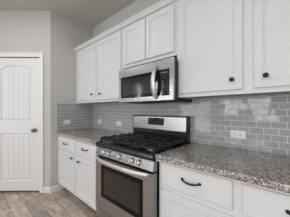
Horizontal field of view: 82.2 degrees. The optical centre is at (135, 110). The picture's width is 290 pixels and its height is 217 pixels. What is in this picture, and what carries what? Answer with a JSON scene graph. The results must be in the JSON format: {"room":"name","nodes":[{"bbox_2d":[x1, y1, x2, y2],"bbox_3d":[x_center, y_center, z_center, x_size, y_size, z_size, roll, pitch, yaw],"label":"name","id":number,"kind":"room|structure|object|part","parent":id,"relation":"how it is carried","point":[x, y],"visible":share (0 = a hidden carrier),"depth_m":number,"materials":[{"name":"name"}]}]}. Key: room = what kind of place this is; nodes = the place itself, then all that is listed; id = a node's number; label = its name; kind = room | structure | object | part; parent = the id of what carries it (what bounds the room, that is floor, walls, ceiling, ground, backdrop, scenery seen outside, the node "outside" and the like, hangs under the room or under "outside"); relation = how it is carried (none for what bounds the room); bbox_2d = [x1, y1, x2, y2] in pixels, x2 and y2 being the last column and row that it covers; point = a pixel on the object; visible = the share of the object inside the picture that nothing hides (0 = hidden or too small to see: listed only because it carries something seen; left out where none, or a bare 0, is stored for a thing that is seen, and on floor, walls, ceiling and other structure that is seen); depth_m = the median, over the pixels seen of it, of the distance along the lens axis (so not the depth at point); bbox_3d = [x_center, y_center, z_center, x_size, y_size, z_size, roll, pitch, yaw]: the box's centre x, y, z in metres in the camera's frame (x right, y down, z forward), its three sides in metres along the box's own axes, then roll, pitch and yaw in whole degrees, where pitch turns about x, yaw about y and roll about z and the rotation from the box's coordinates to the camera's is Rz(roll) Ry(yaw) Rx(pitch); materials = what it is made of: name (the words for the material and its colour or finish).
{"room":"kitchen","nodes":[
{"label":"kitchen","id":0,"kind":"room"},
{"bbox_2d":[0,10,49,186],"bbox_3d":[-1.959,-0.130,2.558,1.340,2.756,0.100,0,0,-1],"label":"wall","id":1,"kind":"structure","parent":0,"point":[20,31],"depth_m":2.51,"materials":[{"name":"beige paint"}]},
{"bbox_2d":[0,58,38,190],"bbox_3d":[-1.808,0.214,2.497,0.710,2.008,0.101,0,0,-1],"label":"door","id":2,"kind":"structure","parent":1,"relation":"in","point":[19,77],"depth_m":2.52,"materials":[{"name":"white paint"}]},
{"bbox_2d":[0,52,42,192],"bbox_3d":[-1.809,0.189,2.550,0.830,2.118,0.120,0,0,-1],"label":"trim","id":3,"kind":"structure","parent":1,"relation":"attached to","point":[39,55],"depth_m":2.50,"materials":[{"name":"white paint"}]},
{"bbox_2d":[43,187,50,192],"bbox_3d":[-1.956,1.206,2.501,1.346,0.085,0.014,0,0,-1],"label":"baseboard","id":4,"kind":"structure","parent":1,"relation":"attached to","point":[45,189],"depth_m":2.50,"materials":[{"name":"white paint"}]},
{"bbox_2d":[0,189,95,216],"bbox_3d":[-1.472,1.308,0.589,7.900,0.120,4.800,0,0,44],"label":"floor","id":5,"kind":"structure","parent":0,"point":[60,203],"depth_m":2.17,"materials":[{"name":"brown wood"}]},
{"bbox_2d":[57,134,97,211],"bbox_3d":[-0.610,0.810,2.412,1.120,0.876,0.668,0,0,44],"label":"base cabinet","id":6,"kind":"object","parent":5,"relation":"on","point":[76,158],"visible":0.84,"depth_m":2.12,"materials":[{"name":"white paint"}]},
{"bbox_3d":[-0.985,0.479,2.371,0.536,0.158,0.020,0,0,44],"label":"drawer","id":7,"kind":"part","parent":6,"relation":"part of","materials":[{"name":"white paint"}]},
{"bbox_3d":[-0.985,0.851,2.371,0.536,0.515,0.019,0,0,44],"label":"door","id":8,"kind":"part","parent":6,"relation":"part of","materials":[{"name":"white paint"}]},
{"bbox_3d":[-0.601,0.851,2.003,0.492,0.515,0.019,0,0,44],"label":"door","id":9,"kind":"part","parent":6,"relation":"part of","materials":[{"name":"white paint"}]},
{"bbox_3d":[-0.601,0.479,2.003,0.492,0.158,0.020,0,0,44],"label":"drawer","id":10,"kind":"part","parent":6,"relation":"part of","materials":[{"name":"white paint"}]},
{"bbox_2d":[56,129,131,143],"bbox_3d":[-0.601,0.353,2.413,1.118,0.038,0.640,0,0,44],"label":"countertop","id":11,"kind":"structure","parent":6,"relation":"on","point":[87,135],"depth_m":2.29,"materials":[{"name":"stone"}]},
{"bbox_2d":[95,115,189,216],"bbox_3d":[0.049,0.654,1.719,0.772,1.189,0.706,0,0,44],"label":"gas range","id":12,"kind":"object","parent":5,"relation":"on","point":[127,168],"visible":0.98,"depth_m":1.55,"materials":[{"name":"silver metal"}]},
{"bbox_3d":[-0.129,1.101,1.533,0.768,0.134,0.048,0,0,44],"label":"drawer","id":13,"kind":"part","parent":12,"relation":"part of","materials":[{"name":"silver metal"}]},
{"bbox_3d":[-0.155,0.423,1.500,0.052,0.056,0.055,0,0,44],"label":"knob","id":14,"kind":"part","parent":12,"relation":"part of","materials":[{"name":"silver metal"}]},
{"bbox_3d":[-0.170,0.502,1.490,0.712,0.041,0.073,0,0,44],"label":"handle","id":15,"kind":"part","parent":12,"relation":"part of","materials":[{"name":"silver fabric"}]},
{"bbox_3d":[-0.131,0.428,1.531,0.772,0.081,0.055,0,0,44],"label":"control panel","id":16,"kind":"part","parent":12,"relation":"part of","materials":[{"name":"silver metal"}]},
{"bbox_3d":[-0.131,0.753,1.530,0.768,0.538,0.050,0,0,44],"label":"oven door","id":17,"kind":"part","parent":12,"relation":"part of","materials":[{"name":"silver metal"}]},
{"bbox_3d":[-0.038,0.423,1.387,0.052,0.056,0.055,0,0,44],"label":"knob","id":18,"kind":"part","parent":12,"relation":"part of","materials":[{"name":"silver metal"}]},
{"bbox_3d":[0.015,0.423,1.336,0.052,0.056,0.055,0,0,44],"label":"knob","id":19,"kind":"part","parent":12,"relation":"part of","materials":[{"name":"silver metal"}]},
{"bbox_2d":[95,138,189,160],"bbox_3d":[0.071,0.360,1.742,0.772,0.053,0.640,0,0,44],"label":"cooktop","id":20,"kind":"object","parent":12,"relation":"in","point":[141,154],"depth_m":1.49,"materials":[{"name":"black metal"}]},
{"bbox_2d":[157,160,289,216],"bbox_3d":[0.762,0.810,1.111,1.077,0.876,0.652,0,0,44],"label":"base cabinet","id":21,"kind":"object","parent":5,"relation":"on","point":[183,191],"visible":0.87,"depth_m":1.00,"materials":[{"name":"white paint"}]},
{"bbox_3d":[0.351,0.470,1.077,0.139,0.023,0.036,0,0,44],"label":"handle","id":22,"kind":"part","parent":21,"relation":"part of","materials":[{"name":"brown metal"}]},
{"bbox_3d":[0.370,0.476,1.097,0.480,0.165,0.020,0,0,44],"label":"drawer","id":23,"kind":"part","parent":21,"relation":"part of","materials":[{"name":"white paint"}]},
{"bbox_3d":[0.370,0.850,1.097,0.480,0.507,0.019,0,0,44],"label":"door","id":24,"kind":"part","parent":21,"relation":"part of","materials":[{"name":"white paint"}]},
{"bbox_3d":[0.581,0.755,0.922,1.077,0.763,0.019,0,0,44],"label":"frame","id":25,"kind":"part","parent":21,"relation":"part of","materials":[{"name":"white paint"}]},
{"bbox_2d":[155,143,289,192],"bbox_3d":[0.762,0.353,1.110,1.088,0.038,0.640,0,0,44],"label":"countertop","id":26,"kind":"structure","parent":21,"relation":"on","point":[272,171],"depth_m":1.06,"materials":[{"name":"stone"}]},
{"bbox_3d":[0.753,0.476,0.730,0.480,0.165,0.020,0,0,44],"label":"drawer","id":27,"kind":"part","parent":21,"relation":"part of","materials":[{"name":"white paint"}]},
{"bbox_2d":[0,0,136,27],"bbox_3d":[-1.472,-1.568,0.589,7.900,0.120,4.800,0,0,44],"label":"ceiling","id":28,"kind":"structure","parent":0,"point":[91,13],"depth_m":2.44,"materials":[{"name":"paint"}]},
{"bbox_2d":[50,11,92,186],"bbox_3d":[-1.072,-0.130,2.815,0.100,2.756,0.731,0,0,44],"label":"wall","id":29,"kind":"structure","parent":0,"point":[66,34],"depth_m":2.62,"materials":[{"name":"beige paint"}]},
{"bbox_2d":[50,184,63,192],"bbox_3d":[-1.216,1.206,2.582,0.014,0.085,0.206,0,0,44],"label":"baseboard","id":30,"kind":"structure","parent":29,"relation":"attached to","point":[59,186],"depth_m":2.57,"materials":[{"name":"white paint"}]},
{"bbox_2d":[56,103,92,131],"bbox_3d":[-1.003,0.110,2.808,0.009,0.447,0.644,0,0,44],"label":"backsplash","id":31,"kind":"structure","parent":29,"relation":"attached to","point":[80,115],"depth_m":2.78,"materials":[{"name":"tile"}]},
{"bbox_2d":[63,120,70,123],"bbox_3d":[-1.108,0.191,2.688,0.008,0.070,0.116,0,0,44],"label":"wall outlet","id":32,"kind":"object","parent":31,"relation":"attached to","point":[64,121],"visible":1,"depth_m":2.69,"materials":[{"name":"white plastic"}]},
{"bbox_2d":[93,0,286,155],"bbox_3d":[0.125,-0.130,2.258,7.840,2.756,0.120,0,0,44],"label":"wall","id":33,"kind":"structure","parent":0,"point":[137,6],"depth_m":2.43,"materials":[{"name":"beige paint"}]},
{"bbox_2d":[76,29,122,103],"bbox_3d":[-0.485,-0.550,2.503,1.176,0.873,0.364,0,0,44],"label":"upper cabinet","id":34,"kind":"object","parent":33,"relation":"attached to","point":[98,65],"visible":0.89,"depth_m":2.31,"materials":[{"name":"white paint"}]},
{"bbox_3d":[-0.756,-0.555,2.567,0.531,0.818,0.019,0,0,44],"label":"door","id":35,"kind":"part","parent":34,"relation":"part of","materials":[{"name":"white paint"}]},
{"bbox_3d":[-0.362,-0.555,2.190,0.524,0.818,0.019,0,0,44],"label":"door","id":36,"kind":"part","parent":34,"relation":"part of","materials":[{"name":"white paint"}]},
{"bbox_2d":[74,0,177,51],"bbox_3d":[0.173,-1.010,1.874,2.996,0.044,0.363,0,0,44],"label":"crown molding","id":37,"kind":"structure","parent":34,"relation":"on","point":[161,4],"depth_m":1.88,"materials":[{"name":"white paint"}]},
{"bbox_2d":[123,1,176,68],"bbox_3d":[0.214,-0.743,1.856,0.725,0.487,0.332,0,0,44],"label":"upper cabinet","id":38,"kind":"object","parent":33,"relation":"attached to","point":[152,38],"visible":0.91,"depth_m":1.68,"materials":[{"name":"white paint"}]},
{"bbox_3d":[-0.018,-0.749,1.861,0.337,0.430,0.019,0,0,44],"label":"door","id":39,"kind":"part","parent":38,"relation":"part of","materials":[{"name":"white paint"}]},
{"bbox_2d":[119,57,191,103],"bbox_3d":[0.185,-0.267,1.775,0.707,0.374,0.472,0,0,44],"label":"microwave","id":40,"kind":"object","parent":38,"relation":"attached to","point":[157,81],"visible":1,"depth_m":1.58,"materials":[{"name":"silver metal"}]},
{"bbox_3d":[0.033,-0.247,1.699,0.524,0.233,0.020,0,0,44],"label":"door","id":41,"kind":"part","parent":40,"relation":"part of","materials":[{"name":"black glass"}]},
{"bbox_3d":[0.172,-0.254,1.509,0.046,0.302,0.070,0,0,44],"label":"handle","id":42,"kind":"part","parent":40,"relation":"part of","materials":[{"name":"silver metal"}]},
{"bbox_3d":[0.262,-0.247,1.479,0.111,0.233,0.021,0,0,44],"label":"control panel","id":43,"kind":"part","parent":40,"relation":"part of","materials":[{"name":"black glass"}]},
{"bbox_3d":[0.233,-0.749,1.621,0.332,0.430,0.019,0,0,44],"label":"door","id":44,"kind":"part","parent":38,"relation":"part of","materials":[{"name":"white paint"}]},
{"bbox_2d":[93,93,289,155],"bbox_3d":[0.300,0.097,2.001,2.992,0.473,0.010,0,0,44],"label":"backsplash","id":45,"kind":"structure","parent":33,"relation":"attached to","point":[265,119],"depth_m":1.50,"materials":[{"name":"tile"}]},
{"bbox_2d":[230,130,245,138],"bbox_3d":[0.884,0.210,1.433,0.116,0.070,0.008,0,0,44],"label":"wall outlet","id":46,"kind":"object","parent":45,"relation":"attached to","point":[236,134],"visible":1,"depth_m":1.43,"materials":[{"name":"white plastic"}]},
{"bbox_2d":[177,0,289,98],"bbox_3d":[0.859,-0.550,1.218,1.085,0.873,0.364,0,0,44],"label":"upper cabinet","id":47,"kind":"object","parent":33,"relation":"attached to","point":[225,48],"visible":1,"depth_m":1.18,"materials":[{"name":"white paint"}]},
{"bbox_3d":[0.564,-0.555,1.305,0.480,0.818,0.019,0,0,44],"label":"door","id":48,"kind":"part","parent":47,"relation":"part of","materials":[{"name":"white paint"}]},
{"bbox_3d":[0.880,-0.132,1.240,1.053,0.016,0.286,0,0,44],"label":"panel","id":49,"kind":"part","parent":47,"relation":"part of","materials":[{"name":"white wood"}]},
{"bbox_3d":[0.955,-0.555,0.930,0.480,0.818,0.019,0,0,44],"label":"door","id":50,"kind":"part","parent":47,"relation":"part of","materials":[{"name":"white paint"}]}
]}

